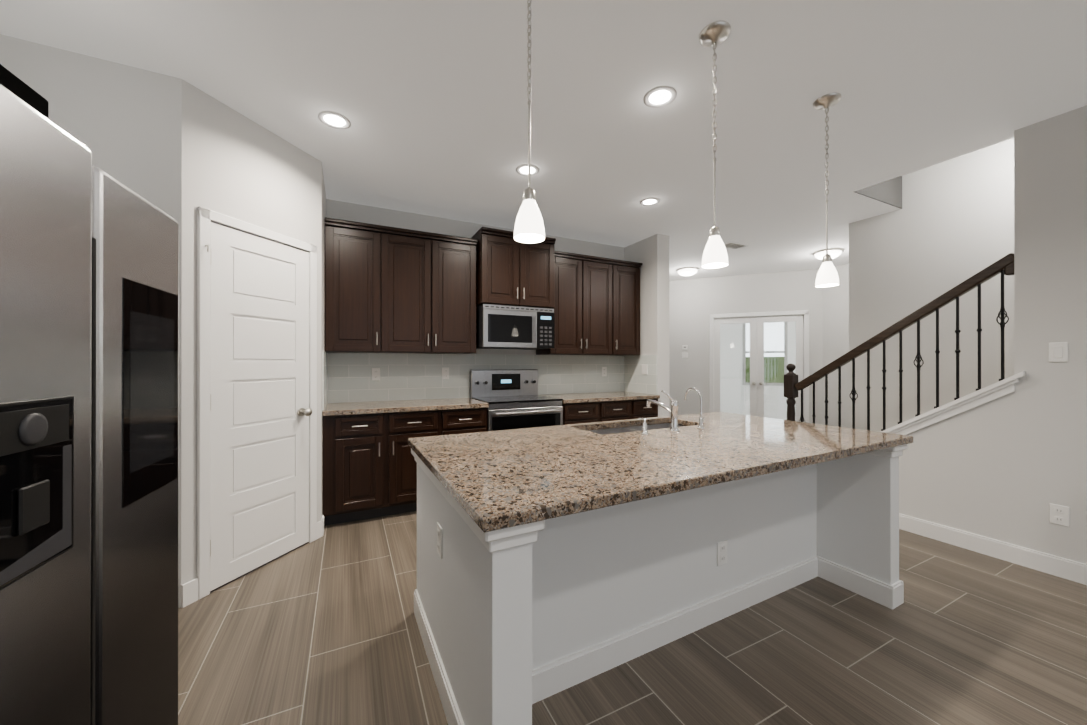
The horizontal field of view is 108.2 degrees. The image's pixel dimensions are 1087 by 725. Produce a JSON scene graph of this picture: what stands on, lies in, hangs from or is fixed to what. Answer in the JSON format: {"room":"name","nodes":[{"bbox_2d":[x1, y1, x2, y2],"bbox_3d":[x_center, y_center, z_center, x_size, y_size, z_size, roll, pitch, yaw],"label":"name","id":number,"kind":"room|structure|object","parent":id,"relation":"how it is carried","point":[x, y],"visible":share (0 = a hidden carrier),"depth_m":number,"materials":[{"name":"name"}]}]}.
{"room":"kitchen","nodes":[
{"label":"kitchen","id":0,"kind":"room"},
{"bbox_2d":[0,34,181,607],"bbox_3d":[-2.301,-0.107,1.893,0.890,2.750,0.115,0,0,-26],"label":"wall","id":1,"kind":"structure","parent":0,"point":[122,123],"depth_m":1.94,"materials":[{"name":"grey paint"}]},
{"bbox_2d":[181,79,321,584],"bbox_3d":[-1.806,-0.106,2.476,0.115,2.750,0.877,0,0,17],"label":"wall","id":2,"kind":"structure","parent":0,"point":[237,165],"depth_m":2.24,"materials":[{"name":"grey paint"}]},
{"bbox_2d":[181,520,322,607],"bbox_3d":[-1.744,1.211,2.455,0.014,0.115,0.877,0,0,17],"label":"baseboard","id":3,"kind":"structure","parent":2,"relation":"attached to","point":[189,592],"depth_m":2.07,"materials":[{"name":"white wood"}]},
{"bbox_2d":[197,206,316,599],"bbox_3d":[-1.739,0.216,2.463,0.522,2.105,0.556,0,0,-26],"label":"pantry door","id":4,"kind":"structure","parent":2,"relation":"in","point":[257,400],"depth_m":2.39,"materials":[{"name":"white wood"}]},
{"bbox_2d":[321,168,325,518],"bbox_3d":[-1.839,-0.105,3.181,0.115,2.750,0.730,0,0,-26],"label":"wall","id":5,"kind":"structure","parent":0,"point":[323,270],"depth_m":3.01,"materials":[{"name":"grey paint"}]},
{"bbox_2d":[326,199,623,354],"bbox_3d":[-1.080,-0.104,4.050,5.000,2.750,0.150,0,0,-26],"label":"wall","id":6,"kind":"structure","parent":0,"point":[341,210],"depth_m":3.98,"materials":[{"name":"grey paint"}]},
{"bbox_2d":[325,221,388,352],"bbox_3d":[-1.650,-0.622,3.487,0.491,1.067,0.348,0,0,-26],"label":"upper cabinet","id":7,"kind":"object","parent":6,"relation":"attached to","point":[388,289],"depth_m":3.33,"materials":[{"name":"brown wood"}]},
{"bbox_2d":[389,229,476,353],"bbox_3d":[-1.132,-0.622,3.745,0.921,1.067,0.348,0,0,-26],"label":"upper cabinet","id":8,"kind":"object","parent":6,"relation":"attached to","point":[432,278],"depth_m":3.61,"materials":[{"name":"brown wood"}]},
{"bbox_2d":[322,351,656,409],"bbox_3d":[-0.324,0.139,4.001,3.329,0.454,0.610,0,0,-26],"label":"tile backsplash","id":9,"kind":"structure","parent":6,"relation":"attached to","point":[346,377],"depth_m":4.04,"materials":[{"name":"white tile"}]},
{"bbox_2d":[372,368,379,380],"bbox_3d":[-1.576,0.111,3.702,0.072,0.116,0.008,0,0,-26],"label":"outlet","id":10,"kind":"object","parent":9,"relation":"attached to","point":[376,373],"depth_m":3.70,"materials":[{"name":"white plastic"}]},
{"bbox_2d":[442,368,448,378],"bbox_3d":[-0.995,0.111,3.991,0.072,0.116,0.008,0,0,-26],"label":"outlet","id":11,"kind":"object","parent":9,"relation":"attached to","point":[445,371],"depth_m":3.99,"materials":[{"name":"white plastic"}]},
{"bbox_2d":[602,367,606,375],"bbox_3d":[0.751,0.113,4.860,0.072,0.116,0.008,0,0,-26],"label":"outlet","id":12,"kind":"object","parent":9,"relation":"attached to","point":[604,369],"depth_m":4.86,"materials":[{"name":"white plastic"}]},
{"bbox_2d":[642,364,647,374],"bbox_3d":[1.196,0.082,4.652,0.006,0.120,0.100,0,0,-26],"label":"outlet","id":13,"kind":"object","parent":9,"relation":"attached to","point":[644,369],"visible":1,"depth_m":4.64,"materials":[{"name":"white plastic"}]},
{"bbox_2d":[471,227,555,308],"bbox_3d":[-0.329,-0.914,4.059,0.786,0.710,0.501,0,0,-26],"label":"upper cabinet","id":14,"kind":"object","parent":6,"relation":"attached to","point":[510,271],"visible":0.9,"depth_m":3.84,"materials":[{"name":"brown wood"}]},
{"bbox_2d":[476,304,554,349],"bbox_3d":[-0.319,-0.351,4.060,0.760,0.410,0.507,0,0,-26],"label":"microwave","id":15,"kind":"object","parent":14,"relation":"attached to","point":[512,327],"visible":0.98,"depth_m":3.86,"materials":[{"name":"grey metal"}]},
{"bbox_2d":[536,250,641,355],"bbox_3d":[0.550,-0.635,4.563,1.230,1.095,0.382,0,0,-26],"label":"upper cabinet","id":16,"kind":"object","parent":6,"relation":"attached to","point":[596,308],"visible":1,"depth_m":4.41,"materials":[{"name":"brown wood"}]},
{"bbox_2d":[0,0,1086,280],"bbox_3d":[1.838,-1.744,4.025,14.200,0.550,13.600,0,0,-26],"label":"ceiling","id":17,"kind":"structure","parent":0,"point":[428,98],"depth_m":2.15,"materials":[{"name":"grey paint"}]},
{"bbox_2d":[318,111,350,128],"bbox_3d":[-1.268,-1.468,2.389,0.176,0.006,0.176,0,0,-26],"label":"recessed light","id":18,"kind":"object","parent":17,"relation":"in","point":[331,119],"visible":1,"depth_m":2.38,"materials":[{"name":"white plastic"}]},
{"bbox_2d":[516,164,538,175],"bbox_3d":[-0.122,-1.467,3.004,0.176,0.006,0.176,0,0,-26],"label":"recessed light","id":19,"kind":"object","parent":17,"relation":"in","point":[522,169],"visible":0.96,"depth_m":3.00,"materials":[{"name":"white"}]},
{"bbox_2d":[514,0,544,242],"bbox_3d":[-0.049,-0.953,1.375,0.132,1.040,0.132,0,0,-26],"label":"pendant light","id":20,"kind":"object","parent":17,"relation":"hanging from","point":[529,226],"visible":1,"depth_m":1.36,"materials":[{"name":"white glass"}]},
{"bbox_2d":[640,198,659,205],"bbox_3d":[0.970,-1.466,3.593,0.176,0.006,0.176,0,0,-26],"label":"recessed light","id":21,"kind":"object","parent":17,"relation":"in","point":[648,201],"visible":1,"depth_m":3.59,"materials":[{"name":"white plastic"}]},
{"bbox_2d":[644,86,676,107],"bbox_3d":[0.645,-1.469,2.180,0.176,0.006,0.176,0,0,-26],"label":"recessed light","id":22,"kind":"object","parent":17,"relation":"in","point":[661,96],"visible":1,"depth_m":2.17,"materials":[{"name":"white plastic"}]},
{"bbox_2d":[676,267,698,275],"bbox_3d":[2.267,-1.417,6.193,0.340,0.097,0.340,0,0,-26],"label":"flush ceiling light","id":23,"kind":"object","parent":17,"relation":"attached to","point":[686,271],"visible":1,"depth_m":6.09,"materials":[{"name":"white glass"}]},
{"bbox_2d":[699,21,730,268],"bbox_3d":[0.765,-0.952,1.759,0.132,1.040,0.132,0,0,-26],"label":"pendant light","id":24,"kind":"object","parent":17,"relation":"hanging from","point":[715,34],"visible":1,"depth_m":1.74,"materials":[{"name":"white glass"}]},
{"bbox_2d":[724,242,747,248],"bbox_3d":[2.372,-1.462,4.927,0.320,0.009,0.180,0,0,-26],"label":"ceiling vent","id":25,"kind":"object","parent":17,"relation":"in","point":[731,245],"visible":0.81,"depth_m":4.91,"materials":[{"name":"white metal"}]},
{"bbox_2d":[813,93,840,286],"bbox_3d":[1.591,-0.951,2.209,0.132,1.040,0.132,0,0,-26],"label":"pendant light","id":26,"kind":"object","parent":17,"relation":"hanging from","point":[827,274],"visible":1,"depth_m":2.20,"materials":[{"name":"white glass"}]},
{"bbox_2d":[812,248,843,259],"bbox_3d":[3.764,-1.418,5.206,0.340,0.097,0.340,0,0,-26],"label":"flush ceiling light","id":27,"kind":"object","parent":17,"relation":"attached to","point":[832,252],"visible":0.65,"depth_m":5.11,"materials":[{"name":"white glass"}]},
{"bbox_2d":[178,511,1086,724],"bbox_3d":[1.838,1.321,4.020,14.200,0.100,13.600,0,0,-26],"label":"floor","id":28,"kind":"structure","parent":0,"point":[323,629],"depth_m":1.71,"materials":[{"name":"tile"}]},
{"bbox_2d":[0,64,178,724],"bbox_3d":[-1.411,0.366,0.658,0.920,1.800,0.955,0,0,-22],"label":"fridge","id":29,"kind":"object","parent":28,"relation":"on","point":[89,374],"visible":1,"depth_m":0.86,"materials":[{"name":"grey metal"}]},
{"bbox_2d":[323,410,442,525],"bbox_3d":[-1.412,0.838,3.441,0.877,0.864,0.618,0,0,-26],"label":"base cabinet","id":30,"kind":"object","parent":28,"relation":"on","point":[369,466],"depth_m":3.13,"materials":[{"name":"brown wood"}]},
{"bbox_2d":[443,408,486,434],"bbox_3d":[-0.829,0.838,3.732,0.427,0.864,0.618,0,0,-26],"label":"base cabinet","id":31,"kind":"object","parent":28,"relation":"on","point":[455,421],"depth_m":3.46,"materials":[{"name":"brown wood"}]},
{"bbox_2d":[322,391,659,415],"bbox_3d":[-0.315,0.386,3.984,3.326,0.040,0.642,0,0,-26],"label":"countertop","id":32,"kind":"structure","parent":31,"relation":"on","point":[350,408],"depth_m":3.51,"materials":[{"name":"stone"}]},
{"bbox_2d":[470,369,562,430],"bbox_3d":[-0.275,0.674,3.970,0.768,1.195,0.685,0,0,-26],"label":"range","id":33,"kind":"object","parent":28,"relation":"on","point":[513,399],"visible":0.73,"depth_m":3.87,"materials":[{"name":"grey metal"}]},
{"bbox_2d":[562,399,657,424],"bbox_3d":[0.622,0.840,4.434,1.244,0.865,0.652,0,0,-26],"label":"base cabinet","id":34,"kind":"object","parent":28,"relation":"on","point":[585,412],"visible":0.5,"depth_m":4.14,"materials":[{"name":"brown wood"}]},
{"bbox_2d":[411,423,907,724],"bbox_3d":[0.624,0.846,2.031,2.331,0.845,1.133,0,0,-28],"label":"kitchen island","id":35,"kind":"object","parent":28,"relation":"on","point":[514,623],"visible":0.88,"depth_m":1.70,"materials":[{"name":"white paint"}]},
{"bbox_2d":[408,412,912,532],"bbox_3d":[0.624,0.404,2.039,2.360,0.036,1.180,0,0,-28],"label":"island countertop","id":36,"kind":"structure","parent":35,"relation":"on","point":[495,480],"depth_m":1.60,"materials":[{"name":"stone"}]},
{"bbox_2d":[590,423,681,434],"bbox_3d":[0.597,0.529,2.434,0.796,0.210,0.321,0,0,-28],"label":"sink","id":37,"kind":"object","parent":36,"relation":"in","point":[630,429],"visible":0.02,"depth_m":2.56,"materials":[{"name":"silver metal"}]},
{"bbox_2d":[638,388,705,433],"bbox_3d":[0.702,0.269,2.328,0.487,0.235,0.264,0,0,-28],"label":"faucet","id":38,"kind":"object","parent":36,"relation":"on","point":[673,410],"visible":1,"depth_m":2.24,"materials":[{"name":"silver metal"}]},
{"bbox_2d":[784,363,797,420],"bbox_3d":[2.395,0.640,3.807,0.092,1.262,0.092,0,0,-26],"label":"newel post","id":39,"kind":"object","parent":28,"relation":"on","point":[790,382],"visible":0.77,"depth_m":3.78,"materials":[{"name":"brown wood"}]},
{"bbox_2d":[624,234,668,416],"bbox_3d":[0.009,-0.098,7.273,0.180,2.750,6.150,0,0,-26],"label":"wall","id":40,"kind":"structure","parent":0,"point":[651,254],"depth_m":4.54,"materials":[{"name":"grey paint"}]},
{"bbox_2d":[669,269,822,424],"bbox_3d":[3.163,-0.097,7.880,4.742,2.750,2.260,0,0,23],"label":"wall","id":41,"kind":"structure","parent":0,"point":[694,304],"depth_m":6.82,"materials":[{"name":"grey paint"}]},
{"bbox_2d":[682,345,687,349],"bbox_3d":[2.490,-0.264,6.925,0.090,0.080,0.023,0,0,22],"label":"switch","id":42,"kind":"object","parent":41,"relation":"attached to","point":[684,347],"depth_m":6.91,"materials":[{"name":"white plastic"}]},
{"bbox_2d":[682,353,687,357],"bbox_3d":[2.492,-0.129,6.929,0.100,0.090,0.013,0,0,22],"label":"switch","id":43,"kind":"object","parent":41,"relation":"attached to","point":[684,355],"depth_m":6.92,"materials":[{"name":"white plastic"}]},
{"bbox_2d":[709,310,808,422],"bbox_3d":[3.532,0.223,6.508,1.450,2.105,0.105,0,0,23],"label":"doors","id":44,"kind":"structure","parent":41,"relation":"in","point":[756,358],"depth_m":6.52,"materials":[{"name":"white wood"}]},
{"bbox_2d":[742,322,787,385],"bbox_3d":[4.705,-0.222,8.375,0.840,1.420,0.034,0,0,23],"label":"window","id":45,"kind":"structure","parent":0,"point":[769,353],"depth_m":8.32,"materials":[{"name":"white"}]},
{"bbox_2d":[823,264,848,427],"bbox_3d":[4.726,-0.101,5.560,0.120,2.750,1.420,0,0,-26],"label":"wall","id":46,"kind":"structure","parent":0,"point":[835,322],"depth_m":5.98,"materials":[{"name":"grey paint"}]},
{"bbox_2d":[849,220,861,429],"bbox_3d":[4.107,-0.103,4.526,1.910,2.750,0.120,0,0,-26],"label":"wall","id":47,"kind":"structure","parent":0,"point":[855,284],"depth_m":4.09,"materials":[{"name":"grey paint"}]},
{"bbox_2d":[862,139,1014,431],"bbox_3d":[4.709,-0.263,1.308,0.120,3.060,6.180,0,0,-26],"label":"wall","id":48,"kind":"structure","parent":0,"point":[949,225],"depth_m":3.51,"materials":[{"name":"grey paint"}]},
{"bbox_2d":[899,105,1086,563],"bbox_3d":[3.822,-0.264,0.940,0.115,3.060,6.312,0,0,-26],"label":"wall","id":49,"kind":"structure","parent":0,"point":[1050,230],"depth_m":2.42,"materials":[{"name":"grey paint"}]},
{"bbox_2d":[881,371,1025,434],"bbox_3d":[2.732,0.586,3.119,0.185,1.063,1.437,0,0,-26],"label":"trim","id":50,"kind":"structure","parent":49,"relation":"on","point":[1001,388],"depth_m":2.70,"materials":[{"name":"white wood"}]},
{"bbox_2d":[794,253,1013,430],"bbox_3d":[2.729,0.139,3.137,0.062,1.686,1.405,0,0,-26],"label":"stair railing","id":51,"kind":"object","parent":50,"relation":"on","point":[1004,265],"visible":0.85,"depth_m":2.95,"materials":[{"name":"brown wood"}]},
{"bbox_2d":[899,513,1086,584],"bbox_3d":[3.765,1.209,0.909,0.014,0.115,6.312,0,0,-26],"label":"baseboard","id":52,"kind":"structure","parent":49,"relation":"attached to","point":[1071,570],"depth_m":2.54,"materials":[{"name":"white wood"}]},
{"bbox_2d":[1049,342,1067,361],"bbox_3d":[3.057,-0.062,2.337,0.009,0.116,0.072,0,0,-26],"label":"light switch","id":53,"kind":"object","parent":49,"relation":"attached to","point":[1058,352],"depth_m":2.33,"materials":[{"name":"white plastic"}]},
{"bbox_2d":[1050,503,1068,526],"bbox_3d":[3.058,0.904,2.333,0.008,0.116,0.072,0,0,-26],"label":"outlet","id":54,"kind":"object","parent":49,"relation":"attached to","point":[1059,514],"depth_m":2.33,"materials":[{"name":"white plastic"}]}
]}

